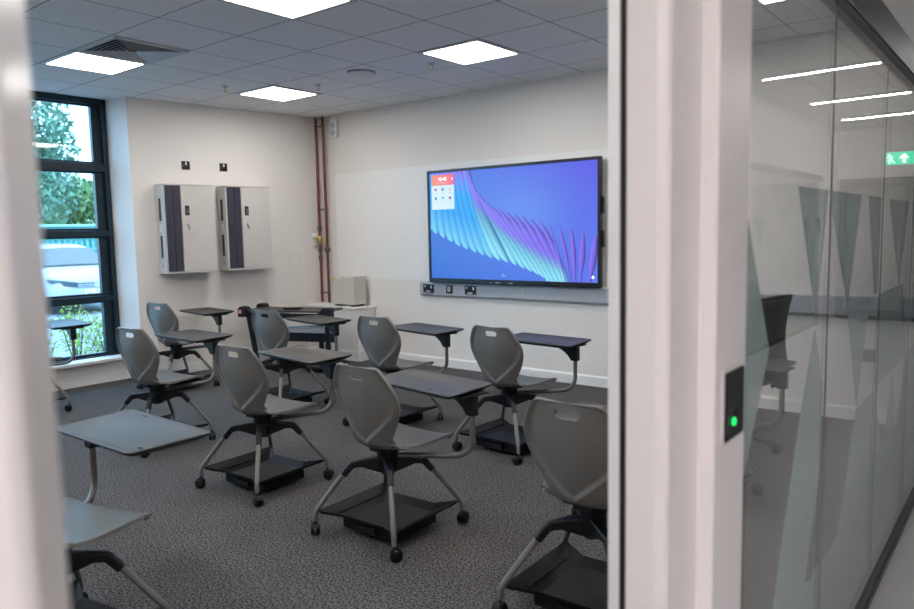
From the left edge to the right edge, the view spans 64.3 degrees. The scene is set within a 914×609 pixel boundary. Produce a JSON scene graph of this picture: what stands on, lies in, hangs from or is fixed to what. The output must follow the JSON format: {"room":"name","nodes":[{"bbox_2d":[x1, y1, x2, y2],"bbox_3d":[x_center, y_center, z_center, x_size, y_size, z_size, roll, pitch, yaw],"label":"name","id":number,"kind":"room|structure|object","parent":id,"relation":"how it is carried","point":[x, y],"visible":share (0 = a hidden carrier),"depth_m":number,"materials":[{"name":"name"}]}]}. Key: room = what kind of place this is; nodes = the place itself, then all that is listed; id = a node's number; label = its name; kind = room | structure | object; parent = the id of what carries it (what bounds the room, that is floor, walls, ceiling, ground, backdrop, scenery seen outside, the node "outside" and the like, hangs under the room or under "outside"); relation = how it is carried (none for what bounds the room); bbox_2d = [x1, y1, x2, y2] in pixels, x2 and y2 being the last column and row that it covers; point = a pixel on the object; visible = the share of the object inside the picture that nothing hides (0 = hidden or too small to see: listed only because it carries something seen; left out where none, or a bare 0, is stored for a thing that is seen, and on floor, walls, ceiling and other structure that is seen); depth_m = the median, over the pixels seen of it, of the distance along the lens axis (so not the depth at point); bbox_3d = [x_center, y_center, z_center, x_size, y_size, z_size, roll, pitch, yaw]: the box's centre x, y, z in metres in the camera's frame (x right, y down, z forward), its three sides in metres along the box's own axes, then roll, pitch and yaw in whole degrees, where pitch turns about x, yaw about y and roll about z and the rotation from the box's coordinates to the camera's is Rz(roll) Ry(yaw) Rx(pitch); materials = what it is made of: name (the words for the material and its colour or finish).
{"room":"school corridor","nodes":[
{"label":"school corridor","id":0,"kind":"room"},
{"bbox_2d":[53,366,130,390],"bbox_3d":[-5.122,0.950,5.456,0.018,0.130,5.554,3,7,39],"label":"baseboard","id":1,"kind":"structure","parent":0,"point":[114,374],"depth_m":7.27,"materials":[{"name":"white paint"}]},
{"bbox_2d":[105,97,320,367],"bbox_3d":[-2.645,-0.756,8.349,0.826,2.850,2.436,3,7,39],"label":"wall","id":2,"kind":"structure","parent":0,"point":[149,140],"depth_m":7.89,"materials":[{"name":"paint"}]},
{"bbox_2d":[31,91,119,362],"bbox_3d":[-4.769,-0.602,6.052,0.124,2.615,3.799,3,7,39],"label":"window","id":3,"kind":"structure","parent":2,"relation":"in","point":[98,166],"depth_m":7.38,"materials":[{"name":"metal"}]},
{"bbox_2d":[52,354,125,377],"bbox_3d":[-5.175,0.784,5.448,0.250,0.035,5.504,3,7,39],"label":"window sill","id":4,"kind":"structure","parent":2,"relation":"attached to","point":[110,358],"depth_m":7.23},
{"bbox_2d":[181,161,189,169],"bbox_3d":[-2.861,-1.468,7.670,0.086,0.086,0.015,-7,8,-45],"label":"wall switch","id":5,"kind":"object","parent":2,"relation":"attached to","point":[185,164],"visible":1,"depth_m":7.67,"materials":[{"name":"black plastic"}]},
{"bbox_2d":[154,183,218,273],"bbox_3d":[-2.824,-0.792,7.611,0.227,0.913,0.553,5,8,45],"label":"upper cabinet","id":6,"kind":"object","parent":2,"relation":"attached to","point":[185,213],"visible":1,"depth_m":7.50,"materials":[{"name":"metal"}]},
{"bbox_2d":[158,198,161,220],"bbox_3d":[-3.027,-0.966,7.405,0.050,0.230,0.002,5,8,45],"label":"vent","id":7,"kind":"object","parent":6,"relation":"attached to","point":[159,199],"depth_m":7.40,"materials":[{"name":"black plastic"}]},
{"bbox_2d":[160,236,163,257],"bbox_3d":[-3.019,-0.588,7.443,0.050,0.230,0.002,5,8,45],"label":"vent","id":8,"kind":"object","parent":6,"relation":"attached to","point":[161,237],"depth_m":7.44,"materials":[{"name":"black plastic"}]},
{"bbox_2d":[158,354,269,372],"bbox_3d":[-2.525,0.641,8.177,0.016,0.100,1.980,5,8,45],"label":"baseboard","id":9,"kind":"structure","parent":2,"relation":"attached to","point":[197,366],"depth_m":7.87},
{"bbox_2d":[219,163,226,170],"bbox_3d":[-2.560,-1.504,7.971,0.086,0.086,0.015,-7,8,-45],"label":"wall switch","id":10,"kind":"object","parent":2,"relation":"attached to","point":[223,166],"visible":1,"depth_m":7.96,"materials":[{"name":"black plastic"}]},
{"bbox_2d":[216,185,272,270],"bbox_3d":[-2.352,-0.848,8.080,0.227,0.913,0.538,5,8,45],"label":"upper cabinet","id":11,"kind":"object","parent":2,"relation":"attached to","point":[244,228],"visible":1,"depth_m":7.97,"materials":[{"name":"metal"}]},
{"bbox_2d":[220,199,222,220],"bbox_3d":[-2.550,-1.023,7.880,0.050,0.230,0.002,5,8,45],"label":"vent","id":12,"kind":"object","parent":11,"relation":"attached to","point":[221,200],"depth_m":7.88,"materials":[{"name":"black plastic"}]},
{"bbox_2d":[222,235,224,255],"bbox_3d":[-2.542,-0.645,7.917,0.050,0.230,0.002,5,8,45],"label":"vent","id":13,"kind":"object","parent":11,"relation":"attached to","point":[223,236],"depth_m":7.92,"materials":[{"name":"black plastic"}]},
{"bbox_2d":[290,248,302,264],"bbox_3d":[-1.917,-0.574,8.693,0.011,0.190,0.170,5,8,45],"label":"hatch","id":14,"kind":"object","parent":2,"relation":"attached to","point":[296,255],"visible":1,"depth_m":8.69,"materials":[{"name":"paint"}]},
{"bbox_2d":[24,0,845,117],"bbox_3d":[-1.879,-1.823,4.032,7.200,0.100,7.890,3,7,39],"label":"ceiling","id":15,"kind":"structure","parent":0,"point":[239,48],"depth_m":5.35,"materials":[{"name":"tile"}]},
{"bbox_2d":[39,50,149,75],"bbox_3d":[-2.891,-1.923,5.806,0.600,0.012,0.600,3,7,39],"label":"recessed light","id":16,"kind":"object","parent":15,"relation":"in","point":[72,59],"visible":0.98,"depth_m":5.80,"materials":[{"name":"white plastic"}]},
{"bbox_2d":[47,53,141,73],"bbox_3d":[-2.891,-1.926,5.806,0.532,0.005,0.532,3,7,39],"label":"diffuser","id":17,"kind":"object","parent":16,"relation":"attached to","point":[76,61],"depth_m":5.81,"materials":[{"name":"white plastic"}]},
{"bbox_2d":[75,35,188,63],"bbox_3d":[-2.422,-1.894,5.433,0.580,0.016,0.580,3,7,39],"label":"ceiling vent","id":18,"kind":"object","parent":15,"relation":"in","point":[116,47],"visible":1,"depth_m":5.41,"materials":[{"name":"white metal"}]},
{"bbox_2d":[235,85,321,101],"bbox_3d":[-1.768,-2.086,7.204,0.600,0.012,0.600,3,7,39],"label":"recessed light","id":19,"kind":"object","parent":15,"relation":"in","point":[271,92],"visible":1,"depth_m":7.19,"materials":[{"name":"white plastic"}]},
{"bbox_2d":[243,87,314,100],"bbox_3d":[-1.768,-2.088,7.203,0.532,0.005,0.532,3,7,39],"label":"diffuser","id":20,"kind":"object","parent":19,"relation":"attached to","point":[268,93],"depth_m":7.21,"materials":[{"name":"white plastic"}]},
{"bbox_2d":[218,0,357,20],"bbox_3d":[-1.016,-1.812,4.312,0.600,0.012,0.600,3,7,39],"label":"recessed light","id":21,"kind":"object","parent":15,"relation":"in","point":[293,10],"visible":1,"depth_m":4.44,"materials":[{"name":"white plastic"}]},
{"bbox_2d":[348,69,375,78],"bbox_3d":[-0.831,-2.000,6.345,0.244,0.050,0.244,3,7,39],"label":"smoke detector","id":22,"kind":"object","parent":15,"relation":"attached to","point":[358,73],"visible":1,"depth_m":6.27,"materials":[{"name":"white plastic"}]},
{"bbox_2d":[417,38,523,65],"bbox_3d":[0.107,-1.974,5.709,0.600,0.012,0.600,3,7,39],"label":"recessed light","id":23,"kind":"object","parent":15,"relation":"in","point":[474,51],"visible":1,"depth_m":5.69,"materials":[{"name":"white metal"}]},
{"bbox_2d":[425,41,515,63],"bbox_3d":[0.107,-1.977,5.709,0.532,0.005,0.532,3,7,39],"label":"diffuser","id":24,"kind":"object","parent":23,"relation":"attached to","point":[473,52],"depth_m":5.71,"materials":[{"name":"white plastic"}]},
{"bbox_2d":[752,0,791,6],"bbox_3d":[1.982,-1.863,4.215,0.600,0.012,0.600,3,7,39],"label":"recessed light","id":25,"kind":"object","parent":15,"relation":"in","point":[760,3],"visible":1,"depth_m":4.55,"materials":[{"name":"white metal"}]},
{"bbox_2d":[761,0,778,3],"bbox_3d":[1.982,-1.865,4.215,0.532,0.005,0.532,3,7,39],"label":"diffuser","id":26,"kind":"object","parent":25,"relation":"attached to","point":[762,1],"depth_m":4.55,"materials":[{"name":"white plastic"}]},
{"bbox_2d":[54,360,913,608],"bbox_3d":[0.529,0.952,5.452,9.250,0.100,16.600,3,7,39],"label":"floor","id":27,"kind":"structure","parent":0,"point":[207,547],"depth_m":3.73,"materials":[{"name":"grey carpet"}]},
{"bbox_2d":[49,319,92,411],"bbox_3d":[-3.652,0.472,6.345,0.890,0.844,0.960,3,7,39],"label":"chair","id":28,"kind":"object","parent":27,"relation":"on","point":[70,325],"visible":0.2,"depth_m":6.39,"materials":[{"name":"black plastic"}]},
{"bbox_2d":[57,409,210,608],"bbox_3d":[-1.397,0.792,2.695,0.749,0.844,0.935,2,7,29],"label":"chair","id":29,"kind":"object","parent":27,"relation":"on","point":[130,432],"visible":0.42,"depth_m":2.71,"materials":[{"name":"black plastic"}]},
{"bbox_2d":[69,580,161,608],"bbox_3d":[-1.392,1.159,2.537,0.492,0.097,0.487,2,7,29],"label":"tray","id":30,"kind":"object","parent":29,"relation":"on","point":[79,599],"depth_m":2.75,"materials":[{"name":"black plastic"}]},
{"bbox_2d":[116,327,232,457],"bbox_3d":[-2.121,0.539,5.370,0.872,0.844,0.931,3,7,39],"label":"chair","id":31,"kind":"object","parent":27,"relation":"on","point":[140,355],"visible":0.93,"depth_m":5.11,"materials":[{"name":"black plastic"}]},
{"bbox_2d":[159,414,207,427],"bbox_3d":[-2.119,0.910,5.180,0.492,0.097,0.487,3,7,39],"label":"tray","id":32,"kind":"object","parent":31,"relation":"on","point":[170,416],"depth_m":5.39,"materials":[{"name":"black plastic"}]},
{"bbox_2d":[137,302,233,390],"bbox_3d":[-2.676,0.364,7.228,0.818,0.844,1.006,3,7,39],"label":"chair","id":33,"kind":"object","parent":27,"relation":"on","point":[163,320],"visible":0.62,"depth_m":6.96,"materials":[{"name":"black plastic"}]},
{"bbox_2d":[165,369,211,389],"bbox_3d":[-2.702,0.735,7.045,0.492,0.097,0.487,3,7,39],"label":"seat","id":34,"kind":"object","parent":33,"relation":"on","point":[185,371],"depth_m":7.01,"materials":[{"name":"grey plastic"}]},
{"bbox_2d":[194,344,351,506],"bbox_3d":[-1.091,0.613,4.423,0.767,0.842,0.953,3,7,39],"label":"chair","id":35,"kind":"object","parent":27,"relation":"on","point":[245,379],"visible":1,"depth_m":4.22,"materials":[{"name":"black plastic"}]},
{"bbox_2d":[204,446,322,491],"bbox_3d":[-1.130,0.980,4.277,0.508,0.097,0.504,3,7,39],"label":"tray","id":36,"kind":"object","parent":35,"relation":"on","point":[275,470],"depth_m":4.28,"materials":[{"name":"black plastic"}]},
{"bbox_2d":[238,303,348,368],"bbox_3d":[-1.768,0.351,7.921,1.120,0.696,0.452,1,6,19],"label":"table","id":37,"kind":"object","parent":27,"relation":"on","point":[311,333],"visible":0.58,"depth_m":7.83,"materials":[{"name":"grey laminate"}]},
{"bbox_2d":[283,307,301,309],"bbox_3d":[-1.771,0.040,7.840,0.180,0.024,0.100,1,6,19],"label":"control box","id":38,"kind":"object","parent":37,"relation":"on","point":[284,308],"visible":1,"depth_m":7.81,"materials":[{"name":"black plastic"}]},
{"bbox_2d":[288,327,324,332],"bbox_3d":[-1.608,0.272,7.876,0.450,0.054,0.130,1,6,19],"label":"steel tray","id":39,"kind":"object","parent":37,"relation":"on","point":[291,329],"depth_m":7.82,"materials":[{"name":"grey metal"}]},
{"bbox_2d":[251,309,350,415],"bbox_3d":[-1.397,0.428,6.333,0.682,0.844,0.977,3,7,39],"label":"chair","id":40,"kind":"object","parent":27,"relation":"on","point":[272,332],"visible":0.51,"depth_m":6.14,"materials":[{"name":"black plastic"}]},
{"bbox_2d":[267,384,325,401],"bbox_3d":[-1.461,0.795,6.197,0.492,0.097,0.487,3,7,39],"label":"tray","id":41,"kind":"object","parent":40,"relation":"on","point":[288,392],"depth_m":6.29,"materials":[{"name":"black plastic"}]},
{"bbox_2d":[304,302,376,361],"bbox_3d":[-1.382,0.312,8.634,0.925,0.617,0.309,3,7,39],"label":"base cabinet","id":42,"kind":"object","parent":27,"relation":"on","point":[348,339],"visible":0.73,"depth_m":8.36,"materials":[{"name":"paint"}]},
{"bbox_2d":[331,275,365,306],"bbox_3d":[-1.263,-0.160,8.482,0.375,0.345,0.203,3,7,39],"label":"box","id":43,"kind":"object","parent":42,"relation":"on","point":[346,289],"visible":1,"depth_m":8.39,"materials":[{"name":"beige metal"}]},
{"bbox_2d":[310,362,491,562],"bbox_3d":[-0.241,0.680,3.582,0.675,0.843,0.768,3,7,39],"label":"chair","id":44,"kind":"object","parent":27,"relation":"on","point":[370,405],"visible":1,"depth_m":3.50,"materials":[{"name":"black plastic"}]},
{"bbox_2d":[319,482,457,541],"bbox_3d":[-0.332,1.034,3.577,0.508,0.097,0.504,3,7,39],"label":"tray","id":45,"kind":"object","parent":44,"relation":"on","point":[367,512],"depth_m":3.58,"materials":[{"name":"black plastic"}]},
{"bbox_2d":[342,315,463,425],"bbox_3d":[-0.390,0.477,5.635,0.653,0.844,0.859,3,7,39],"label":"chair","id":46,"kind":"object","parent":27,"relation":"on","point":[381,342],"visible":0.81,"depth_m":5.46,"materials":[{"name":"black plastic"}]},
{"bbox_2d":[399,404,436,424],"bbox_3d":[-0.488,0.837,5.574,0.492,0.097,0.487,3,7,39],"label":"tray","id":47,"kind":"object","parent":46,"relation":"on","point":[408,413],"depth_m":5.56,"materials":[{"name":"black plastic"}]},
{"bbox_2d":[452,325,590,464],"bbox_3d":[0.466,0.533,4.911,0.684,0.844,0.843,3,7,39],"label":"chair","id":48,"kind":"object","parent":27,"relation":"on","point":[499,357],"visible":0.92,"depth_m":4.79,"materials":[{"name":"black plastic"}]},
{"bbox_2d":[459,417,528,453],"bbox_3d":[0.355,0.890,4.877,0.508,0.097,0.504,3,7,39],"label":"tray","id":49,"kind":"object","parent":48,"relation":"on","point":[498,434],"depth_m":4.87,"materials":[{"name":"black plastic"}]},
{"bbox_2d":[491,396,607,608],"bbox_3d":[0.559,0.745,2.776,0.652,0.843,0.691,3,7,39],"label":"chair","id":50,"kind":"object","parent":27,"relation":"on","point":[568,442],"visible":0.74,"depth_m":2.70,"materials":[{"name":"black plastic"}]},
{"bbox_2d":[506,541,607,608],"bbox_3d":[0.521,1.095,2.796,0.508,0.097,0.504,3,7,39],"label":"tray","id":51,"kind":"object","parent":50,"relation":"on","point":[563,578],"depth_m":2.84,"materials":[{"name":"black plastic"}]},
{"bbox_2d":[743,358,796,495],"bbox_3d":[1.400,0.608,3.965,0.668,0.842,0.909,3,7,39],"label":"chair","id":52,"kind":"object","parent":27,"relation":"on","point":[776,371],"visible":0.07,"depth_m":3.92,"materials":[{"name":"black plastic"}]},
{"bbox_2d":[743,474,755,485],"bbox_3d":[1.273,0.970,3.890,0.492,0.097,0.487,3,7,39],"label":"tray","id":53,"kind":"object","parent":52,"relation":"on","point":[747,477],"depth_m":3.89,"materials":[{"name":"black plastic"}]},
{"bbox_2d":[752,294,792,454],"bbox_3d":[1.807,0.431,4.757,0.597,1.024,0.640,-6,7,-39],"label":"chair","id":54,"kind":"object","parent":27,"relation":"on","point":[776,308],"visible":0.27,"depth_m":4.52,"materials":[{"name":"black plastic"}]},
{"bbox_2d":[317,28,895,409],"bbox_3d":[0.744,-0.698,7.085,6.800,2.850,0.120,3,7,39],"label":"wall","id":55,"kind":"structure","parent":0,"point":[792,78],"depth_m":5.68,"materials":[{"name":"paint"}]},
{"bbox_2d":[312,117,326,302],"bbox_3d":[-1.673,-1.132,8.814,0.210,2.232,0.085,0,6,11],"label":"pipe","id":56,"kind":"object","parent":55,"relation":"attached to","point":[314,236],"visible":0.98,"depth_m":8.81,"materials":[{"name":"red metal"}]},
{"bbox_2d":[320,116,331,302],"bbox_3d":[-1.574,-1.126,8.731,0.068,2.232,0.065,3,7,39],"label":"pipe","id":57,"kind":"object","parent":55,"relation":"attached to","point":[327,248],"visible":1,"depth_m":8.72,"materials":[{"name":"red metal"}]},
{"bbox_2d":[330,117,338,137],"bbox_3d":[-1.450,-2.084,8.574,0.110,0.230,0.056,3,7,39],"label":"wall speaker","id":58,"kind":"object","parent":55,"relation":"attached to","point":[334,127],"visible":1,"depth_m":8.55,"materials":[{"name":"white plastic"}]},
{"bbox_2d":[335,148,607,286],"bbox_3d":[-0.012,-0.856,7.594,3.670,1.233,0.004,3,7,39],"label":"whiteboard","id":59,"kind":"object","parent":55,"relation":"attached to","point":[382,215],"depth_m":8.16,"materials":[{"name":"paint"}]},
{"bbox_2d":[427,156,603,287],"bbox_3d":[0.518,-0.777,7.109,2.035,1.168,0.102,3,7,39],"label":"wall screen","id":60,"kind":"object","parent":55,"relation":"attached to","point":[538,223],"visible":1,"depth_m":6.99,"materials":[{"name":"blue glass"}]},
{"bbox_2d":[398,352,881,423],"bbox_3d":[1.185,0.704,6.804,5.430,0.098,0.018,3,7,39],"label":"baseboard","id":61,"kind":"structure","parent":55,"relation":"attached to","point":[766,402],"depth_m":6.78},
{"bbox_2d":[420,281,877,318],"bbox_3d":[1.421,-0.069,6.504,4.640,0.157,0.049,3,7,39],"label":"cable trunking","id":62,"kind":"object","parent":55,"relation":"attached to","point":[801,304],"visible":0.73,"depth_m":6.76,"materials":[{"name":"grey plastic"}]},
{"bbox_2d":[423,284,433,292],"bbox_3d":[-0.308,-0.173,7.844,0.144,0.088,0.013,3,7,39],"label":"wall socket","id":63,"kind":"object","parent":62,"relation":"attached to","point":[428,288],"visible":1,"depth_m":7.84,"materials":[{"name":"black plastic"}]},
{"bbox_2d":[446,285,452,293],"bbox_3d":[-0.082,-0.159,7.663,0.084,0.088,0.013,3,7,39],"label":"control plate","id":64,"kind":"object","parent":62,"relation":"attached to","point":[449,288],"visible":1,"depth_m":7.65,"materials":[{"name":"black plastic"}]},
{"bbox_2d":[465,286,475,294],"bbox_3d":[0.137,-0.146,7.489,0.144,0.088,0.013,3,7,39],"label":"wall socket","id":65,"kind":"object","parent":62,"relation":"attached to","point":[471,290],"visible":1,"depth_m":7.48,"materials":[{"name":"black plastic"}]},
{"bbox_2d":[862,349,875,361],"bbox_3d":[2.985,0.373,5.319,0.140,0.090,0.015,3,7,39],"label":"wall socket","id":66,"kind":"object","parent":55,"relation":"attached to","point":[868,355],"visible":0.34,"depth_m":5.30,"materials":[{"name":"white plastic"}]},
{"bbox_2d":[818,0,913,75],"bbox_3d":[1.428,-1.360,2.554,0.150,0.660,6.140,3,7,39],"label":"wall","id":67,"kind":"structure","parent":0,"point":[902,10],"depth_m":2.89,"materials":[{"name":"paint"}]},
{"bbox_2d":[743,1,837,608],"bbox_3d":[0.827,0.205,1.800,0.012,2.020,0.742,3,7,39],"label":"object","id":68,"kind":"structure","parent":67,"relation":"in","point":[791,592],"depth_m":1.94,"materials":[{"name":"clear glass"}]},
{"bbox_2d":[816,57,889,608],"bbox_3d":[1.330,0.133,2.425,0.012,2.020,0.866,3,7,39],"label":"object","id":69,"kind":"structure","parent":67,"relation":"in","point":[845,571],"depth_m":2.53,"materials":[{"name":"clear glass"}]},
{"bbox_2d":[821,0,913,81],"bbox_3d":[1.957,-1.029,3.132,0.057,0.135,4.442,3,7,39],"label":"trim","id":70,"kind":"structure","parent":67,"relation":"attached to","point":[872,22],"depth_m":2.43,"materials":[{"name":"grey metal"}]},
{"bbox_2d":[868,63,913,580],"bbox_3d":[1.858,0.057,3.082,0.012,2.020,0.824,3,7,39],"label":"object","id":71,"kind":"structure","parent":67,"relation":"in","point":[895,303],"depth_m":3.04,"materials":[{"name":"clear glass"}]},
{"bbox_2d":[902,235,913,514],"bbox_3d":[2.402,-0.022,3.759,0.012,2.020,0.919,3,7,39],"label":"window","id":72,"kind":"structure","parent":67,"relation":"in","point":[908,474],"depth_m":3.54,"materials":[{"name":"clear glass"}]},
{"bbox_2d":[854,492,913,608],"bbox_3d":[2.001,1.061,3.340,0.051,0.045,4.442,3,7,39],"label":"trim","id":73,"kind":"structure","parent":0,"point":[864,601],"depth_m":3.04,"materials":[{"name":"black metal"}]},
{"bbox_3d":[-1.636,0.176,-1.175,0.150,2.850,3.750,3,7,39],"label":"wall","id":74,"kind":"structure","parent":0,"visible":0},
{"bbox_2d":[0,0,751,608],"bbox_3d":[0.039,0.263,0.933,0.150,2.190,1.598,3,7,39],"label":"door frame","id":75,"kind":"structure","parent":74,"relation":"in","point":[679,71],"depth_m":1.28,"materials":[{"name":"paint"}]},
{"bbox_2d":[721,361,744,446],"bbox_3d":[0.547,0.195,1.433,0.014,0.150,0.116,3,7,39],"label":"reader","id":76,"kind":"object","parent":75,"relation":"attached to","point":[732,398],"visible":1,"depth_m":1.41,"materials":[{"name":"plastic"}]},
{"label":"outside","id":77,"kind":"structure","parent":0,"visible":0},
{"bbox_2d":[48,303,103,356],"bbox_3d":[-23.138,-1.375,35.421,64.940,0.100,100.000,3,7,39],"label":"ground","id":78,"kind":"structure","parent":77,"point":[53,312],"depth_m":14.20,"materials":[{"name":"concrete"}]},
{"bbox_2d":[50,332,62,355],"bbox_3d":[-4.611,0.595,7.996,0.510,0.696,0.519,-4,6,-25],"label":"shrub","id":79,"kind":"object","parent":78,"relation":"on","point":[51,334],"visible":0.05,"depth_m":8.12,"materials":[{"name":"green plant"}]},
{"bbox_2d":[43,244,99,311],"bbox_3d":[-9.713,-0.700,17.680,4.769,1.545,2.154,4,8,42],"label":"parked car","id":80,"kind":"object","parent":78,"relation":"on","point":[70,269],"visible":0.46,"depth_m":16.33,"materials":[{"name":"white paint"}]},
{"bbox_2d":[77,281,99,287],"bbox_3d":[-7.994,-0.462,16.115,0.058,0.115,0.840,4,8,42],"label":"grille","id":81,"kind":"object","parent":80,"relation":"attached to","point":[80,284],"depth_m":15.98,"materials":[{"name":"metal"}]},
{"bbox_2d":[46,240,96,250],"bbox_3d":[-11.508,-0.971,20.330,15.080,1.630,0.136,-7,8,-43],"label":"fence","id":82,"kind":"object","parent":78,"relation":"on","point":[93,247],"visible":0.07,"depth_m":20.89,"materials":[{"name":"metal"}]},
{"bbox_2d":[50,304,102,355],"bbox_3d":[-4.489,0.395,8.527,0.562,0.983,0.587,1,6,22],"label":"shrub","id":83,"kind":"object","parent":78,"relation":"on","point":[77,340],"visible":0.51,"depth_m":8.50,"materials":[{"name":"green plant"}]},
{"bbox_2d":[78,307,103,351],"bbox_3d":[-4.465,0.397,9.192,0.573,0.846,0.410,-3,6,-17],"label":"shrub","id":84,"kind":"object","parent":78,"relation":"on","point":[85,314],"visible":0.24,"depth_m":9.11,"materials":[{"name":"green plant"}]},
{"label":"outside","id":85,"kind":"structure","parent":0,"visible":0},
{"bbox_3d":[-26.831,-2.306,44.724,47.500,0.050,90.000,3,7,39],"label":"verge","id":86,"kind":"object","parent":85,"visible":0},
{"bbox_2d":[32,101,82,224],"bbox_3d":[-20.158,-6.633,32.475,7.342,10.846,7.861,0,6,9],"label":"tree","id":87,"kind":"object","parent":86,"relation":"on","point":[55,140],"visible":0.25,"depth_m":31.98,"materials":[{"name":"green plant"}]},
{"bbox_2d":[40,173,94,224],"bbox_3d":[-21.952,-4.581,41.230,5.748,5.823,5.407,-3,6,-20],"label":"tree","id":88,"kind":"object","parent":86,"relation":"on","point":[87,212],"visible":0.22,"depth_m":39.78,"materials":[{"name":"green plant"}]},
{"bbox_2d":[42,224,97,253],"bbox_3d":[-14.894,-2.165,29.989,2.610,2.220,16.100,3,7,39],"label":"storage container","id":89,"kind":"object","parent":86,"relation":"on","point":[56,226],"visible":0.02,"depth_m":27.98,"materials":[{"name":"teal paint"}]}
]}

